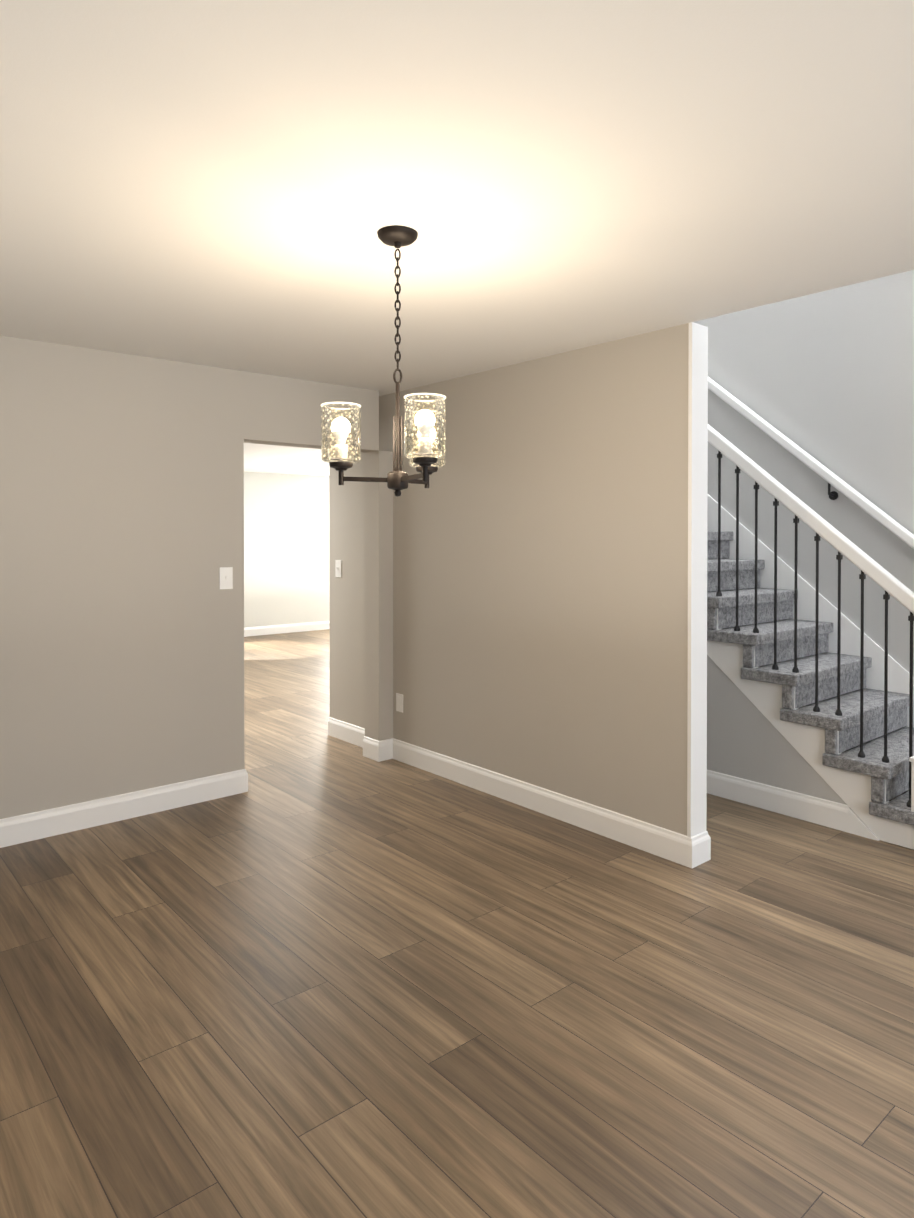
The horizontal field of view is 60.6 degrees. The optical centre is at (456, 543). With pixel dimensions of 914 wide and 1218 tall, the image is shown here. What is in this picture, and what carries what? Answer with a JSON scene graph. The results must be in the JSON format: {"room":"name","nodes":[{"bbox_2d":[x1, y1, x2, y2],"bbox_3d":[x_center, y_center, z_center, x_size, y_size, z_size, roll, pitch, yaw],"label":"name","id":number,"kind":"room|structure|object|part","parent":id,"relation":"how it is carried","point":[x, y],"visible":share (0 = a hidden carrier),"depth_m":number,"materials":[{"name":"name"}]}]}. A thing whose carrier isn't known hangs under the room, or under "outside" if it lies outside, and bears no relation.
{"room":"empty dining room","nodes":[
{"label":"empty dining room","id":0,"kind":"room"},
{"bbox_2d":[0,335,378,818],"bbox_3d":[-2.328,0.227,3.689,4.636,2.430,0.170,0,1,-41],"label":"wall","id":1,"kind":"structure","parent":0,"point":[121,544],"depth_m":4.08,"materials":[{"name":"grey paint"}]},
{"bbox_2d":[0,769,247,847],"bbox_3d":[-2.676,1.379,3.392,3.705,0.132,0.185,0,1,-41],"label":"baseboard","id":2,"kind":"structure","parent":1,"relation":"attached to","point":[19,829],"depth_m":4.06,"materials":[{"name":"white wood"}]},
{"bbox_2d":[220,567,232,588],"bbox_3d":[-1.312,0.195,4.443,0.078,0.125,0.006,0,1,-41],"label":"light switch","id":3,"kind":"object","parent":1,"relation":"attached to","point":[225,582],"visible":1,"depth_m":4.44,"materials":[{"name":"white plastic"}]},
{"bbox_2d":[244,472,329,627],"bbox_3d":[-4.485,0.161,10.439,10.700,2.430,0.120,0,1,-41],"label":"wall","id":4,"kind":"structure","parent":0,"point":[286,548],"depth_m":11.96,"materials":[{"name":"white paint"}]},
{"bbox_2d":[244,621,329,636],"bbox_3d":[-4.441,1.311,10.398,10.460,0.132,0.015,0,1,-41],"label":"baseboard","id":5,"kind":"structure","parent":4,"relation":"attached to","point":[283,628],"depth_m":11.96,"materials":[{"name":"white wood"}]},
{"bbox_2d":[364,451,392,740],"bbox_3d":[-0.524,0.407,5.236,0.114,2.040,0.170,0,1,-41],"label":"wall","id":6,"kind":"structure","parent":0,"point":[378,536],"depth_m":5.18,"materials":[{"name":"grey paint"}]},
{"bbox_2d":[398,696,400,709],"bbox_3d":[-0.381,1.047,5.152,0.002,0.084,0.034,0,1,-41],"label":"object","id":7,"kind":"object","parent":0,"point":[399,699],"depth_m":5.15,"materials":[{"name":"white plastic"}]},
{"bbox_2d":[0,629,913,1217],"bbox_3d":[0.237,1.470,4.937,10.700,0.080,15.000,0,1,-41],"label":"floor","id":8,"kind":"structure","parent":0,"point":[316,971],"depth_m":2.45,"materials":[{"name":"brown wood"}]},
{"bbox_2d":[707,424,913,848],"bbox_3d":[1.355,-0.692,5.258,0.953,4.235,3.826,0,1,-41],"label":"staircase","id":9,"kind":"structure","parent":8,"relation":"on","point":[853,682],"depth_m":4.27,"materials":[{"name":"grey carpet"}]},
{"bbox_3d":[1.015,-1.222,5.049,0.062,3.172,3.682,0,1,-41],"label":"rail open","id":10,"kind":"part","parent":9,"relation":"part of","materials":[{"name":"white wood"}]},
{"bbox_2d":[0,0,913,476],"bbox_3d":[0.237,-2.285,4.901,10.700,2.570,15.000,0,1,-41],"label":"ceiling","id":11,"kind":"structure","parent":0,"point":[232,184],"depth_m":2.05,"materials":[{"name":"white paint"}]},
{"bbox_2d":[321,225,445,496],"bbox_3d":[-0.155,-0.562,2.446,0.430,0.826,0.414,0,1,-41],"label":"chandelier","id":12,"kind":"object","parent":11,"relation":"hanging from","point":[424,459],"visible":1,"depth_m":2.43,"materials":[{"name":"black metal"}]},
{"bbox_3d":[-0.155,-0.344,2.448,0.427,0.178,0.412,0,1,-41],"label":"lamp shade","id":13,"kind":"part","parent":12,"relation":"part of","materials":[{"name":"clear glass"}]},
{"bbox_2d":[329,323,688,835],"bbox_3d":[0.089,0.217,4.699,0.120,2.430,3.050,0,1,-41],"label":"wall","id":14,"kind":"structure","parent":0,"point":[540,581],"depth_m":4.14,"materials":[{"name":"grey paint"}]},
{"bbox_2d":[335,560,340,577],"bbox_3d":[-0.870,0.182,5.714,0.014,0.125,0.078,0,1,-41],"label":"light switch","id":15,"kind":"object","parent":14,"relation":"attached to","point":[337,568],"visible":1,"depth_m":5.71,"materials":[{"name":"white plastic"}]},
{"bbox_2d":[396,693,402,712],"bbox_3d":[-0.378,1.047,5.154,0.006,0.120,0.075,0,1,-41],"label":"outlet","id":16,"kind":"object","parent":14,"relation":"attached to","point":[399,702],"visible":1,"depth_m":5.15,"materials":[{"name":"white plastic"}]},
{"bbox_2d":[328,717,710,867],"bbox_3d":[0.056,1.367,4.660,0.264,0.132,3.084,0,1,-41],"label":"baseboard","id":17,"kind":"structure","parent":14,"relation":"attached to","point":[684,850],"depth_m":4.17,"materials":[{"name":"white wood"}]},
{"bbox_2d":[687,322,707,837],"bbox_3d":[1.087,0.228,3.533,0.128,2.430,0.018,0,1,-41],"label":"trim","id":18,"kind":"structure","parent":14,"relation":"attached to","point":[697,577],"depth_m":3.52,"materials":[{"name":"white"}]},
{"bbox_2d":[707,655,867,826],"bbox_3d":[0.954,-0.041,5.146,0.094,2.937,3.488,0,1,-41],"label":"wall","id":19,"kind":"structure","parent":0,"point":[746,739],"depth_m":4.32,"materials":[{"name":"grey paint"}]},
{"bbox_2d":[707,770,879,840],"bbox_3d":[0.915,1.362,5.122,0.015,0.132,3.491,0,1,-41],"label":"baseboard","id":20,"kind":"structure","parent":19,"relation":"attached to","point":[821,811],"depth_m":4.13,"materials":[{"name":"white wood"}]},
{"bbox_2d":[694,270,913,752],"bbox_3d":[3.428,-1.058,3.662,0.120,5.000,8.950,0,1,-41],"label":"wall","id":21,"kind":"structure","parent":0,"point":[825,378],"depth_m":4.85,"materials":[{"name":"grey paint"}]},
{"bbox_2d":[828,483,837,499],"bbox_3d":[2.310,-0.323,4.825,0.073,0.102,0.056,0,1,-41],"label":"wall bracket","id":22,"kind":"object","parent":21,"relation":"attached to","point":[833,495],"visible":0.27,"depth_m":4.78,"materials":[{"name":"black metal"}]},
{"bbox_2d":[708,377,913,548],"bbox_3d":[1.724,-1.148,5.455,0.055,3.416,3.990,0,1,-41],"label":"handrail","id":23,"kind":"object","parent":22,"relation":"attached to","point":[893,526],"depth_m":4.84,"materials":[{"name":"white wood"}]}
]}

